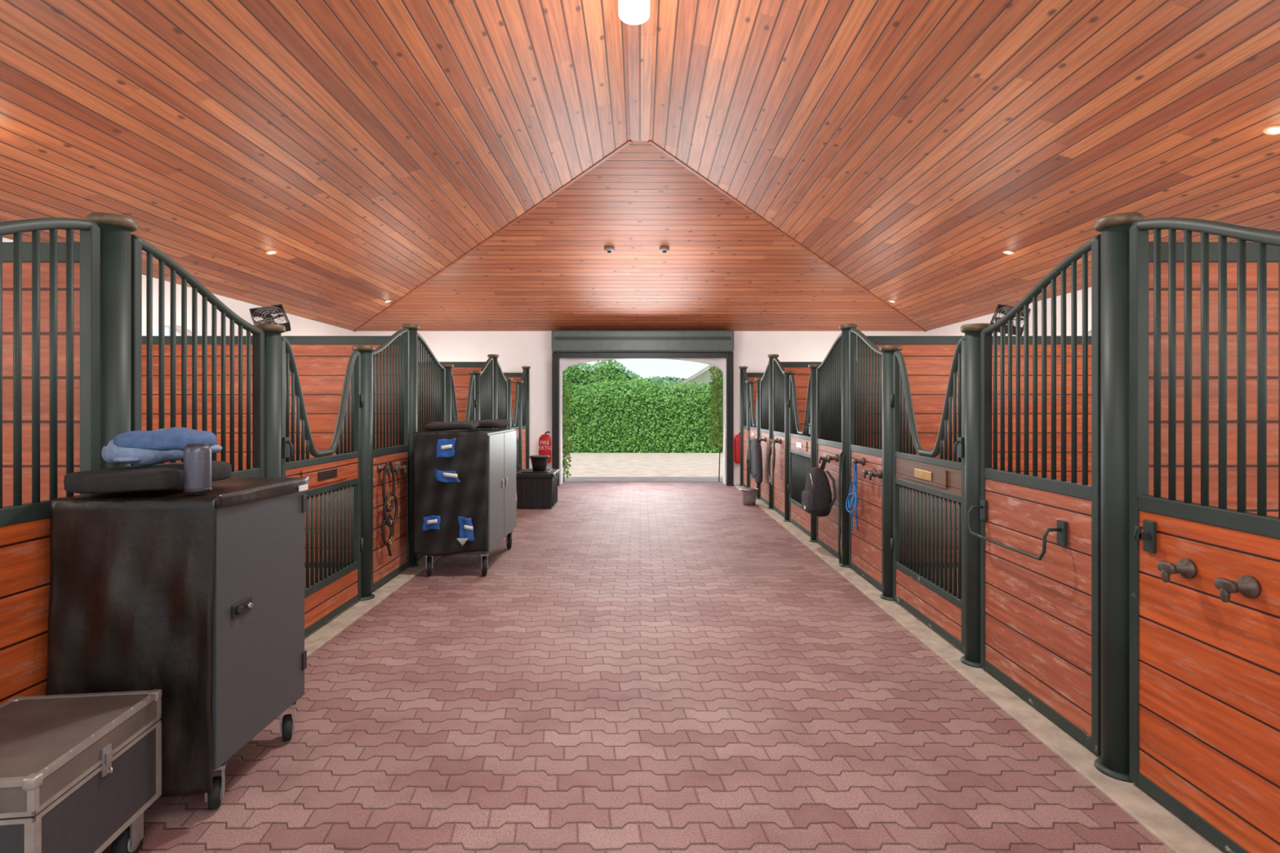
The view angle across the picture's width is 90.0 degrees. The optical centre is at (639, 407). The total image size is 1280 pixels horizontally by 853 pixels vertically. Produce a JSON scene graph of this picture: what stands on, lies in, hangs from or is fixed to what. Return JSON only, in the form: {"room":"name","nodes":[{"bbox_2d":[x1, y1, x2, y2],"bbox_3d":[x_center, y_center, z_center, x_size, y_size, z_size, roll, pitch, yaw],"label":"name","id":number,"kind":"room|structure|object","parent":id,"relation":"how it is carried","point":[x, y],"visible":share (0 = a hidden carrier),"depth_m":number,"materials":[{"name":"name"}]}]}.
{"room":"farm building","nodes":[
{"label":"farm building","id":0,"kind":"room"},
{"bbox_2d":[2,237,354,336],"bbox_3d":[-5.680,0.015,4.855,0.200,3.010,15.710,0,0,0],"label":"wall","id":1,"kind":"structure","parent":0,"point":[300,326],"depth_m":8.50,"materials":[{"name":"white paint"}]},
{"bbox_2d":[164,324,191,336],"bbox_3d":[-5.660,-0.373,7.720,0.060,1.285,1.052,0,0,0],"label":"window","id":2,"kind":"structure","parent":1,"relation":"in","point":[178,328],"depth_m":7.81,"materials":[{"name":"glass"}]},
{"bbox_2d":[304,567,332,587],"bbox_3d":[-3.920,1.550,4.745,3.320,0.100,15.490,0,0,0],"label":"floor","id":3,"kind":"structure","parent":0,"point":[304,567],"depth_m":5.75,"materials":[{"name":"grey concrete"}]},
{"bbox_2d":[2,242,79,506],"bbox_3d":[-3.910,0.415,2.620,3.320,2.170,0.060,0,0,0],"label":"wall","id":4,"kind":"structure","parent":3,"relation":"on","point":[7,247],"depth_m":2.60,"materials":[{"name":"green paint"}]},
{"bbox_2d":[142,336,401,567],"bbox_3d":[-3.910,0.415,6.020,3.320,2.170,0.060,0,0,0],"label":"wall","id":5,"kind":"structure","parent":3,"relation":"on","point":[322,362],"depth_m":6.00,"materials":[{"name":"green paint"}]},
{"bbox_2d":[248,304,290,331],"bbox_3d":[-3.420,-0.810,5.920,0.327,0.324,0.257,0,0,-34],"label":"fan","id":6,"kind":"object","parent":5,"relation":"attached to","point":[264,313],"visible":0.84,"depth_m":5.92,"materials":[{"name":"metal"}]},
{"bbox_2d":[253,306,285,324],"bbox_3d":[-3.406,-0.843,5.885,0.254,0.199,0.191,0,0,0],"label":"grille","id":7,"kind":"object","parent":6,"relation":"attached to","point":[263,313],"depth_m":5.91,"materials":[{"name":"metal"}]},
{"bbox_2d":[439,361,485,421],"bbox_3d":[-3.910,0.415,9.420,3.320,2.170,0.060,0,0,0],"label":"wall","id":8,"kind":"structure","parent":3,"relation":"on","point":[461,376],"depth_m":9.40,"materials":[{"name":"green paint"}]},
{"bbox_2d":[503,373,522,420],"bbox_3d":[-3.910,0.415,12.420,3.320,2.170,0.060,0,0,0],"label":"wall","id":9,"kind":"structure","parent":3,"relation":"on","point":[516,376],"depth_m":12.40,"materials":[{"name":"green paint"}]},
{"bbox_2d":[101,481,1173,852],"bbox_3d":[-0.100,1.550,5.000,3.800,0.100,16.000,0,0,0],"label":"floor","id":10,"kind":"structure","parent":0,"point":[645,667],"depth_m":3.00,"materials":[{"name":"red brick"}]},
{"bbox_2d":[0,688,161,852],"bbox_3d":[-1.842,1.236,1.921,0.479,0.526,0.543,0,0,-7],"label":"flight case","id":11,"kind":"object","parent":10,"relation":"on","point":[80,773],"visible":1,"depth_m":1.93,"materials":[{"name":"metal"}]},
{"bbox_2d":[45,476,309,809],"bbox_3d":[-1.798,0.909,2.596,0.562,1.181,0.731,0,0,0],"label":"base cabinet","id":12,"kind":"object","parent":10,"relation":"on","point":[197,598],"visible":0.78,"depth_m":2.30,"materials":[{"name":"black metal"}]},
{"bbox_2d":[63,460,231,493],"bbox_3d":[-1.878,0.265,2.475,0.383,0.093,0.430,0,0,0],"label":"cushion","id":13,"kind":"object","parent":12,"relation":"on","point":[171,475],"visible":0.85,"depth_m":2.27,"materials":[{"name":"black fabric"}]},
{"bbox_2d":[101,426,222,466],"bbox_3d":[-1.854,0.151,2.471,0.391,0.149,0.261,0,0,-6],"label":"blanket","id":14,"kind":"object","parent":13,"relation":"on","point":[138,447],"visible":0.86,"depth_m":2.39,"materials":[{"name":"blue fabric"}]},
{"bbox_2d":[182,443,212,493],"bbox_3d":[-1.632,0.224,2.362,0.089,0.178,0.089,0,0,0],"label":"speaker","id":15,"kind":"object","parent":12,"relation":"on","point":[197,457],"visible":1,"depth_m":2.33},
{"bbox_2d":[304,492,516,657],"bbox_3d":[-2.130,1.544,4.745,0.260,0.112,15.490,0,0,0],"label":"kerb","id":16,"kind":"object","parent":10,"relation":"on","point":[324,633],"visible":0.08,"depth_m":4.68,"materials":[{"name":"concrete"}]},
{"bbox_2d":[0,217,100,704],"bbox_3d":[-2.116,0.370,2.085,0.135,2.210,0.900,0,0,0],"label":"barrier","id":17,"kind":"object","parent":16,"relation":"on","point":[24,528],"visible":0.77,"depth_m":2.28,"materials":[{"name":"green paint"}]},
{"bbox_2d":[85,212,137,469],"bbox_3d":[-2.160,0.354,2.620,0.166,2.268,0.166,0,0,0],"label":"post","id":18,"kind":"object","parent":16,"relation":"on","point":[116,229],"visible":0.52,"depth_m":2.58,"materials":[{"name":"black metal"}]},
{"bbox_2d":[130,234,264,477],"bbox_3d":[-2.160,0.370,3.175,0.048,2.210,0.940,0,0,0],"label":"barrier","id":19,"kind":"object","parent":16,"relation":"on","point":[138,245],"visible":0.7,"depth_m":3.11,"materials":[{"name":"black metal"}]},
{"bbox_2d":[253,323,285,477],"bbox_3d":[-2.160,0.501,3.730,0.166,1.973,0.166,0,0,0],"label":"post","id":20,"kind":"object","parent":16,"relation":"on","point":[272,331],"visible":0.45,"depth_m":3.69,"materials":[{"name":"black metal"}]},
{"bbox_2d":[280,335,363,637],"bbox_3d":[-2.131,0.520,4.362,0.101,1.901,1.097,0,0,0],"label":"door","id":21,"kind":"structure","parent":20,"relation":"attached to","point":[325,598],"depth_m":4.42,"materials":[{"name":"green paint"}]},
{"bbox_2d":[351,345,374,600],"bbox_3d":[-2.160,0.501,5.000,0.166,1.973,0.166,0,0,0],"label":"post","id":22,"kind":"object","parent":16,"relation":"on","point":[366,351],"visible":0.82,"depth_m":4.95,"materials":[{"name":"black metal"}]},
{"bbox_2d":[371,328,409,592],"bbox_3d":[-2.116,0.370,5.510,0.135,2.209,0.850,0,0,0],"label":"barrier","id":23,"kind":"object","parent":16,"relation":"on","point":[384,567],"visible":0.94,"depth_m":5.52,"materials":[{"name":"green paint"}]},
{"bbox_2d":[381,461,398,556],"bbox_3d":[-2.054,0.831,5.258,0.058,0.783,0.183,0,0,8],"label":"halter","id":24,"kind":"object","parent":23,"relation":"hanging from","point":[391,522],"visible":1,"depth_m":5.24,"materials":[{"name":"black leather"}]},
{"bbox_2d":[400,324,419,568],"bbox_3d":[-2.160,0.354,6.020,0.166,2.268,0.166,0,0,0],"label":"post","id":25,"kind":"object","parent":16,"relation":"on","point":[413,328],"visible":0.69,"depth_m":5.97,"materials":[{"name":"black metal"}]},
{"bbox_2d":[417,332,445,560],"bbox_3d":[-2.160,0.370,6.570,0.048,2.210,0.930,0,0,0],"label":"barrier","id":26,"kind":"object","parent":16,"relation":"on","point":[431,375],"visible":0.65,"depth_m":6.55,"materials":[{"name":"black metal"}]},
{"bbox_2d":[440,364,453,422],"bbox_3d":[-2.160,0.501,7.120,0.166,1.973,0.166,0,0,0],"label":"post","id":27,"kind":"object","parent":16,"relation":"on","point":[448,367],"visible":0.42,"depth_m":7.08,"materials":[{"name":"black metal"}]},
{"bbox_2d":[468,370,481,420],"bbox_3d":[-2.160,0.501,8.400,0.166,1.973,0.166,0,0,0],"label":"post","id":28,"kind":"object","parent":16,"relation":"on","point":[477,373],"visible":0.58,"depth_m":8.35,"materials":[{"name":"black metal"}]},
{"bbox_2d":[451,371,476,422],"bbox_3d":[-2.131,0.520,7.758,0.101,1.901,1.107,0,0,0],"label":"door","id":29,"kind":"structure","parent":28,"relation":"attached to","point":[471,402],"depth_m":8.07,"materials":[{"name":"green paint"}]},
{"bbox_2d":[480,356,493,428],"bbox_3d":[-2.160,0.370,8.910,0.048,2.209,0.850,0,0,0],"label":"barrier","id":30,"kind":"object","parent":16,"relation":"on","point":[486,377],"visible":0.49,"depth_m":9.05,"materials":[{"name":"black metal"}]},
{"bbox_2d":[487,354,498,428],"bbox_3d":[-2.160,0.354,9.420,0.166,2.268,0.166,0,0,0],"label":"post","id":31,"kind":"object","parent":16,"relation":"on","point":[495,357],"visible":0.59,"depth_m":9.38,"materials":[{"name":"black metal"}]},
{"bbox_2d":[497,360,507,428],"bbox_3d":[-2.160,0.370,9.920,0.048,2.209,0.830,0,0,0],"label":"barrier","id":32,"kind":"object","parent":16,"relation":"on","point":[502,383],"visible":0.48,"depth_m":9.95,"materials":[{"name":"black metal"}]},
{"bbox_2d":[506,377,512,428],"bbox_3d":[-2.160,0.501,10.420,0.166,1.973,0.166,0,0,0],"label":"post","id":33,"kind":"object","parent":16,"relation":"on","point":[508,380],"visible":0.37,"depth_m":10.37,"materials":[{"name":"black metal"}]},
{"bbox_2d":[511,382,519,492],"bbox_3d":[-2.131,0.520,10.908,0.101,1.899,0.807,0,0,0],"label":"door","id":34,"kind":"structure","parent":33,"relation":"attached to","point":[515,423],"depth_m":11.19,"materials":[{"name":"green paint"}]},
{"bbox_2d":[514,380,523,471],"bbox_3d":[-2.160,0.501,11.400,0.166,1.973,0.166,0,0,0],"label":"post","id":35,"kind":"object","parent":16,"relation":"on","point":[520,382],"visible":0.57,"depth_m":11.36,"materials":[{"name":"black metal"}]},
{"bbox_2d":[520,368,526,469],"bbox_3d":[-2.160,0.373,11.770,0.048,2.203,0.570,0,0,0],"label":"barrier","id":36,"kind":"object","parent":16,"relation":"on","point":[523,377],"visible":0.56,"depth_m":11.93,"materials":[{"name":"black metal"}]},
{"bbox_2d":[521,366,530,469],"bbox_3d":[-2.160,0.354,12.140,0.166,2.268,0.166,0,0,0],"label":"post","id":37,"kind":"object","parent":16,"relation":"on","point":[527,368],"visible":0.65,"depth_m":12.10,"materials":[{"name":"black metal"}]},
{"bbox_2d":[413,428,515,576],"bbox_3d":[-1.652,0.857,6.230,0.680,1.285,1.331,0,0,0],"label":"cabinet","id":38,"kind":"object","parent":10,"relation":"on","point":[464,480],"visible":1,"depth_m":5.62,"materials":[{"name":"grey laminate"}]},
{"bbox_2d":[424,420,479,431],"bbox_3d":[-1.745,0.170,5.960,0.440,0.086,0.540,0,0,-6],"label":"pad","id":39,"kind":"object","parent":38,"relation":"on","point":[464,424],"visible":1,"depth_m":5.72,"materials":[{"name":"black fabric"}]},
{"bbox_2d":[469,419,510,428],"bbox_3d":[-1.595,0.170,6.560,0.440,0.095,0.500,0,0,7],"label":"pad","id":40,"kind":"object","parent":38,"relation":"on","point":[495,424],"visible":0.64,"depth_m":6.37,"materials":[{"name":"black fabric"}]},
{"bbox_2d":[515,468,559,508],"bbox_3d":[-1.555,1.228,9.750,0.600,0.545,0.690,0,0,0],"label":"trunk","id":41,"kind":"object","parent":10,"relation":"on","point":[535,489],"visible":0.97,"depth_m":9.44,"materials":[{"name":"black plastic"}]},
{"bbox_2d":[528,455,549,471],"bbox_3d":[-1.520,0.843,9.680,0.311,0.222,0.302,0,0,0],"label":"bucket","id":42,"kind":"object","parent":41,"relation":"on","point":[539,463],"visible":1,"depth_m":9.58,"materials":[{"name":"black plastic"}]},
{"bbox_2d":[562,377,572,481],"bbox_3d":[-1.544,0.449,12.897,0.374,2.142,0.265,0,0,0],"label":"climbing ivy","id":43,"kind":"object","parent":10,"relation":"on","point":[567,448],"visible":0.63,"depth_m":12.87,"materials":[{"name":"green plant"}]},
{"bbox_2d":[708,365,723,481],"bbox_3d":[1.600,0.338,12.898,0.445,2.366,0.265,0,0,0],"label":"climbing ivy","id":44,"kind":"object","parent":10,"relation":"on","point":[715,400],"visible":0.73,"depth_m":12.87,"materials":[{"name":"green plant"}]},
{"bbox_2d":[740,487,758,506],"bbox_3d":[1.680,1.374,9.850,0.281,0.252,0.272,0,0,0],"label":"bucket","id":45,"kind":"object","parent":10,"relation":"on","point":[748,494],"visible":1,"depth_m":9.76,"materials":[{"name":"plastic"}]},
{"bbox_2d":[733,484,1226,852],"bbox_3d":[1.930,1.544,4.745,0.260,0.112,15.490,0,0,0],"label":"kerb","id":46,"kind":"object","parent":10,"relation":"on","point":[1168,828],"visible":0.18,"depth_m":2.99,"materials":[{"name":"concrete"}]},
{"bbox_2d":[738,366,747,486],"bbox_3d":[1.960,0.354,12.140,0.166,2.268,0.166,0,0,0],"label":"post","id":47,"kind":"object","parent":46,"relation":"on","point":[741,368],"visible":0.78,"depth_m":12.10,"materials":[{"name":"black metal"}]},
{"bbox_2d":[742,368,748,487],"bbox_3d":[1.960,0.373,11.770,0.048,2.203,0.570,0,0,0],"label":"barrier","id":48,"kind":"object","parent":46,"relation":"on","point":[744,373],"visible":0.63,"depth_m":11.92,"materials":[{"name":"black metal"}]},
{"bbox_2d":[745,380,755,487],"bbox_3d":[1.960,0.501,11.400,0.166,1.973,0.166,0,0,0],"label":"post","id":49,"kind":"object","parent":46,"relation":"on","point":[748,382],"visible":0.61,"depth_m":11.36,"materials":[{"name":"black metal"}]},
{"bbox_2d":[755,377,761,499],"bbox_3d":[1.960,0.501,10.420,0.166,1.973,0.166,0,0,0],"label":"post","id":50,"kind":"object","parent":46,"relation":"on","point":[757,380],"visible":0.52,"depth_m":10.37,"materials":[{"name":"black metal"}]},
{"bbox_2d":[748,382,756,488],"bbox_3d":[1.931,0.520,10.908,0.101,1.899,0.807,0,0,0],"label":"door","id":51,"kind":"structure","parent":50,"relation":"attached to","point":[753,423],"depth_m":11.18,"materials":[{"name":"green paint"}]},
{"bbox_2d":[745,431,749,462],"bbox_3d":[1.842,0.670,10.976,0.072,0.542,0.227,0,0,14],"label":"coiled rope","id":52,"kind":"object","parent":51,"relation":"hanging from","point":[747,457],"visible":1,"depth_m":10.88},
{"bbox_2d":[759,361,768,505],"bbox_3d":[1.917,0.370,9.920,0.135,2.209,0.830,0,0,0],"label":"barrier","id":53,"kind":"object","parent":46,"relation":"on","point":[764,382],"visible":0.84,"depth_m":9.99,"materials":[{"name":"green paint"}]},
{"bbox_2d":[751,439,762,484],"bbox_3d":[1.798,0.820,9.850,0.112,0.666,0.554,0,0,0],"label":"pad","id":54,"kind":"object","parent":53,"relation":"hanging from","point":[757,455],"visible":1,"depth_m":9.67,"materials":[{"name":"grey fabric"}]},
{"bbox_2d":[767,354,778,509],"bbox_3d":[1.960,0.354,9.420,0.166,2.268,0.166,0,0,0],"label":"post","id":55,"kind":"object","parent":46,"relation":"on","point":[771,357],"visible":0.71,"depth_m":9.38,"materials":[{"name":"black metal"}]},
{"bbox_2d":[770,356,784,516],"bbox_3d":[1.917,0.370,8.910,0.135,2.209,0.850,0,0,0],"label":"barrier","id":56,"kind":"object","parent":46,"relation":"on","point":[778,375],"visible":0.77,"depth_m":8.99,"materials":[{"name":"green paint"}]},
{"bbox_2d":[768,440,775,484],"bbox_3d":[1.836,0.760,8.889,0.080,0.621,0.382,0,0,4],"label":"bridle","id":57,"kind":"object","parent":56,"relation":"hanging from","point":[771,459],"visible":0.99,"depth_m":8.82,"materials":[{"name":"leather"}]},
{"bbox_2d":[782,370,795,521],"bbox_3d":[1.960,0.501,8.400,0.166,1.973,0.166,0,0,0],"label":"post","id":58,"kind":"object","parent":46,"relation":"on","point":[787,373],"visible":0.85,"depth_m":8.35,"materials":[{"name":"black metal"}]},
{"bbox_2d":[808,364,820,542],"bbox_3d":[1.960,0.501,7.120,0.166,1.973,0.166,0,0,0],"label":"post","id":59,"kind":"object","parent":46,"relation":"on","point":[813,367],"visible":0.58,"depth_m":7.08,"materials":[{"name":"black metal"}]},
{"bbox_2d":[787,373,810,536],"bbox_3d":[1.931,0.520,7.758,0.101,1.901,1.107,0,0,0],"label":"door","id":60,"kind":"structure","parent":59,"relation":"attached to","point":[799,441],"depth_m":7.90,"materials":[{"name":"green paint"}]},
{"bbox_2d":[816,333,841,558],"bbox_3d":[1.917,0.370,6.570,0.135,2.210,0.930,0,0,0],"label":"barrier","id":61,"kind":"object","parent":46,"relation":"on","point":[828,373],"visible":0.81,"depth_m":6.56,"materials":[{"name":"green paint"}]},
{"bbox_2d":[801,458,836,516],"bbox_3d":[1.745,0.789,6.330,0.254,0.552,0.484,0,0,0],"label":"backpack","id":62,"kind":"object","parent":61,"relation":"hanging from","point":[816,497],"visible":1,"depth_m":6.17,"materials":[{"name":"black fabric"}]},
{"bbox_2d":[839,324,857,568],"bbox_3d":[1.960,0.354,6.020,0.166,2.268,0.166,0,0,0],"label":"post","id":63,"kind":"object","parent":46,"relation":"on","point":[845,328],"visible":0.7,"depth_m":5.98,"materials":[{"name":"black metal"}]},
{"bbox_2d":[837,451,843,564],"bbox_3d":[1.867,0.929,5.955,0.049,1.044,0.078,0,0,17],"label":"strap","id":64,"kind":"object","parent":63,"relation":"hanging from","point":[842,453],"visible":1,"depth_m":5.93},
{"bbox_2d":[848,328,882,591],"bbox_3d":[1.917,0.370,5.510,0.135,2.209,0.850,0,0,0],"label":"barrier","id":65,"kind":"object","parent":46,"relation":"on","point":[865,544],"visible":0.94,"depth_m":5.54,"materials":[{"name":"green paint"}]},
{"bbox_2d":[845,463,858,530],"bbox_3d":[1.855,0.773,5.559,0.083,0.619,0.253,0,0,0],"label":"lead rope","id":66,"kind":"object","parent":65,"relation":"hanging from","point":[854,500],"visible":1,"depth_m":5.54,"materials":[{"name":"blue fabric"}]},
{"bbox_2d":[879,345,902,600],"bbox_3d":[1.960,0.501,5.000,0.166,1.973,0.166,0,0,0],"label":"post","id":67,"kind":"object","parent":46,"relation":"on","point":[887,351],"visible":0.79,"depth_m":4.96,"materials":[{"name":"black metal"}]},
{"bbox_2d":[960,323,991,668],"bbox_3d":[1.960,0.501,3.730,0.166,1.973,0.166,0,0,0],"label":"post","id":68,"kind":"object","parent":46,"relation":"on","point":[972,331],"visible":0.73,"depth_m":3.69,"materials":[{"name":"black metal"}]},
{"bbox_2d":[890,336,964,653],"bbox_3d":[1.931,0.520,4.362,0.101,1.901,1.097,0,0,0],"label":"door","id":69,"kind":"structure","parent":68,"relation":"attached to","point":[941,609],"depth_m":4.28,"materials":[{"name":"green paint"}]},
{"bbox_2d":[967,234,1100,755],"bbox_3d":[1.913,0.370,3.175,0.142,2.210,0.940,0,0,0],"label":"barrier","id":70,"kind":"object","parent":46,"relation":"on","point":[1040,536],"visible":0.93,"depth_m":3.07,"materials":[{"name":"green paint"}]},
{"bbox_2d":[1093,212,1144,782],"bbox_3d":[1.960,0.354,2.620,0.166,2.268,0.166,0,0,0],"label":"post","id":71,"kind":"object","parent":46,"relation":"on","point":[1113,762],"visible":0.76,"depth_m":2.58,"materials":[{"name":"black metal"}]},
{"bbox_2d":[1128,217,1279,852],"bbox_3d":[1.917,0.370,2.085,0.135,2.210,0.900,0,0,0],"label":"barrier","id":72,"kind":"object","parent":46,"relation":"on","point":[1204,579],"visible":1,"depth_m":2.22,"materials":[{"name":"green paint"}]},
{"bbox_2d":[0,0,1279,331],"bbox_3d":[0.000,-2.207,4.745,11.160,1.434,15.490,0,0,0],"label":"ceiling","id":73,"kind":"structure","parent":0,"point":[371,145],"depth_m":5.47,"materials":[{"name":"brown wood"}]},
{"bbox_2d":[265,250,277,254],"bbox_3d":[-4.320,-1.816,7.500,0.123,0.038,0.127,0,0,-7],"label":"recessed light","id":74,"kind":"object","parent":73,"relation":"in","point":[268,252],"visible":1,"depth_m":7.49,"materials":[{"name":"white glass"}]},
{"bbox_2d":[353,140,632,331],"bbox_3d":[-2.840,-2.200,9.750,7.750,1.448,0.044,0,0,45],"label":"trim","id":75,"kind":"structure","parent":73,"relation":"attached to","point":[628,142],"depth_m":8.63,"materials":[{"name":"brown wood"}]},
{"bbox_2d":[604,245,614,253],"bbox_3d":[-0.445,-2.294,9.320,0.150,0.090,0.148,0,0,0],"label":"ceiling sensor","id":76,"kind":"object","parent":73,"relation":"attached to","point":[609,249],"visible":1,"depth_m":9.27,"materials":[{"name":"grey plastic"}]},
{"bbox_2d":[626,0,653,141],"bbox_3d":[0.000,-2.927,2.005,0.200,0.014,10.010,0,0,0],"label":"board","id":77,"kind":"object","parent":73,"relation":"attached to","point":[639,37],"visible":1,"depth_m":5.63,"materials":[{"name":"brown wood"}]},
{"bbox_2d":[618,0,649,24],"bbox_3d":[-0.040,-2.820,4.450,0.224,0.200,0.224,0,0,0],"label":"light","id":78,"kind":"object","parent":77,"relation":"hanging from","point":[630,11],"visible":1,"depth_m":4.41,"materials":[{"name":"white"}]},
{"bbox_2d":[659,245,669,253],"bbox_3d":[0.355,-2.294,9.320,0.150,0.090,0.148,0,0,0],"label":"ceiling sensor","id":79,"kind":"object","parent":73,"relation":"attached to","point":[664,249],"visible":1,"depth_m":9.27,"materials":[{"name":"grey plastic"}]},
{"bbox_2d":[647,140,926,331],"bbox_3d":[2.840,-2.200,9.750,0.044,1.448,7.750,0,0,45],"label":"trim","id":80,"kind":"structure","parent":73,"relation":"attached to","point":[650,142],"depth_m":8.63,"materials":[{"name":"brown wood"}]},
{"bbox_2d":[1002,250,1014,254],"bbox_3d":[4.320,-1.816,7.500,0.123,0.038,0.127,0,0,-7],"label":"recessed light","id":81,"kind":"object","parent":73,"relation":"in","point":[1007,252],"visible":1,"depth_m":7.49,"materials":[{"name":"white glass"}]},
{"bbox_2d":[1262,124,1279,134],"bbox_3d":[4.220,-1.842,4.250,0.123,0.038,0.127,0,0,-7],"label":"recessed light","id":82,"kind":"object","parent":73,"relation":"in","point":[1274,129],"visible":1,"depth_m":4.26,"materials":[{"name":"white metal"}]},
{"bbox_2d":[354,331,925,484],"bbox_3d":[0.000,0.015,12.600,11.160,3.010,0.220,0,0,0],"label":"wall","id":83,"kind":"structure","parent":0,"point":[515,350],"depth_m":12.49,"materials":[{"name":"white paint"}]},
{"bbox_2d":[538,431,551,463],"bbox_3d":[-1.830,0.768,12.391,0.250,0.624,0.202,0,0,0],"label":"extinguisher cover","id":84,"kind":"object","parent":83,"relation":"attached to","point":[544,440],"visible":0.86,"depth_m":12.30,"materials":[{"name":"red plastic"}]},
{"bbox_2d":[551,329,733,485],"bbox_3d":[0.053,0.015,12.297,3.473,2.970,0.345,0,0,0],"label":"door frame","id":85,"kind":"structure","parent":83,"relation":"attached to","point":[566,344],"depth_m":12.16,"materials":[{"name":"metal"}]},
{"bbox_2d":[556,352,728,358],"bbox_3d":[0.055,-1.005,12.315,3.310,0.110,0.070,0,0,0],"label":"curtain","id":86,"kind":"object","parent":85,"relation":"hanging from","point":[559,355],"depth_m":12.28,"materials":[{"name":"metal"}]},
{"bbox_2d":[733,432,740,463],"bbox_3d":[1.925,0.768,12.393,0.250,0.624,0.197,0,0,0],"label":"extinguisher cover","id":87,"kind":"object","parent":83,"relation":"attached to","point":[737,437],"visible":0.56,"depth_m":12.30,"materials":[{"name":"red plastic"}]},
{"bbox_2d":[915,567,957,595],"bbox_3d":[3.820,1.550,4.745,3.520,0.100,15.490,0,0,0],"label":"floor","id":88,"kind":"structure","parent":0,"point":[916,567],"depth_m":5.64,"materials":[{"name":"grey concrete"}]},
{"bbox_2d":[746,373,764,419],"bbox_3d":[3.810,0.415,12.420,3.520,2.170,0.060,0,0,0],"label":"wall","id":89,"kind":"structure","parent":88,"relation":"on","point":[751,376],"depth_m":12.40,"materials":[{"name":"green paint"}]},
{"bbox_2d":[780,361,857,444],"bbox_3d":[3.810,0.415,9.420,3.520,2.170,0.060,0,0,0],"label":"wall","id":90,"kind":"structure","parent":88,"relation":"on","point":[802,371],"depth_m":9.40,"materials":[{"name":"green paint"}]},
{"bbox_2d":[864,336,1091,567],"bbox_3d":[3.810,0.415,6.020,3.520,2.170,0.060,0,0,0],"label":"wall","id":91,"kind":"structure","parent":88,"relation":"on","point":[928,360],"depth_m":6.00,"materials":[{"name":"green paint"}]},
{"bbox_2d":[990,304,1031,336],"bbox_3d":[3.420,-0.810,5.920,0.327,0.324,0.257,0,0,34],"label":"fan","id":92,"kind":"object","parent":91,"relation":"attached to","point":[1001,308],"visible":0.36,"depth_m":5.93,"materials":[{"name":"black metal"}]},
{"bbox_2d":[994,306,1023,325],"bbox_3d":[3.406,-0.843,5.885,0.254,0.199,0.191,0,0,0],"label":"grille","id":93,"kind":"object","parent":92,"relation":"attached to","point":[1006,308],"depth_m":5.95,"materials":[{"name":"metal"}]},
{"bbox_2d":[1148,242,1278,516],"bbox_3d":[3.810,0.415,2.620,3.520,2.170,0.060,0,0,0],"label":"wall","id":94,"kind":"structure","parent":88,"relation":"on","point":[1251,247],"depth_m":2.60,"materials":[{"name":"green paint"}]},
{"bbox_2d":[925,287,1091,336],"bbox_3d":[5.680,0.015,4.855,0.200,3.010,15.710,0,0,0],"label":"wall","id":95,"kind":"structure","parent":0,"point":[953,330],"depth_m":8.76,"materials":[{"name":"white paint"}]},
{"label":"outside","id":96,"kind":"structure","parent":0,"visible":0},
{"label":"ground","id":97,"kind":"structure","parent":96,"visible":0},
{"bbox_2d":[562,360,650,391],"bbox_3d":[-2.751,-0.196,24.420,6.620,3.672,1.681,0,0,0],"label":"hedge","id":98,"kind":"object","parent":97,"relation":"on","point":[602,372],"visible":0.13,"depth_m":23.87,"materials":[{"name":"green plant"}]},
{"bbox_2d":[562,378,723,453],"bbox_3d":[0.002,0.307,22.414,12.099,2.670,1.667,0,0,0],"label":"hedge","id":99,"kind":"object","parent":97,"relation":"on","point":[611,419],"visible":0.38,"depth_m":21.80,"materials":[{"name":"green plant"}]},
{"bbox_2d":[640,375,688,390],"bbox_3d":[1.723,-0.307,43.975,6.046,3.830,3.277,0,0,0],"label":"tree","id":100,"kind":"object","parent":97,"relation":"on","point":[667,380],"visible":0.09,"depth_m":43.19,"materials":[{"name":"green plant"}]},
{"bbox_2d":[671,364,723,390],"bbox_3d":[4.900,-0.700,36.000,6.200,4.600,6.800,0,0,0],"label":"house","id":101,"kind":"structure","parent":97,"relation":"on","point":[704,376],"depth_m":33.00,"materials":[{"name":"white"}]},
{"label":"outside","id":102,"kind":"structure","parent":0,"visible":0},
{"bbox_2d":[562,453,723,481],"bbox_3d":[0.000,1.562,17.200,18.000,0.085,8.400,0,0,0],"label":"ground","id":103,"kind":"structure","parent":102,"point":[585,467],"depth_m":16.03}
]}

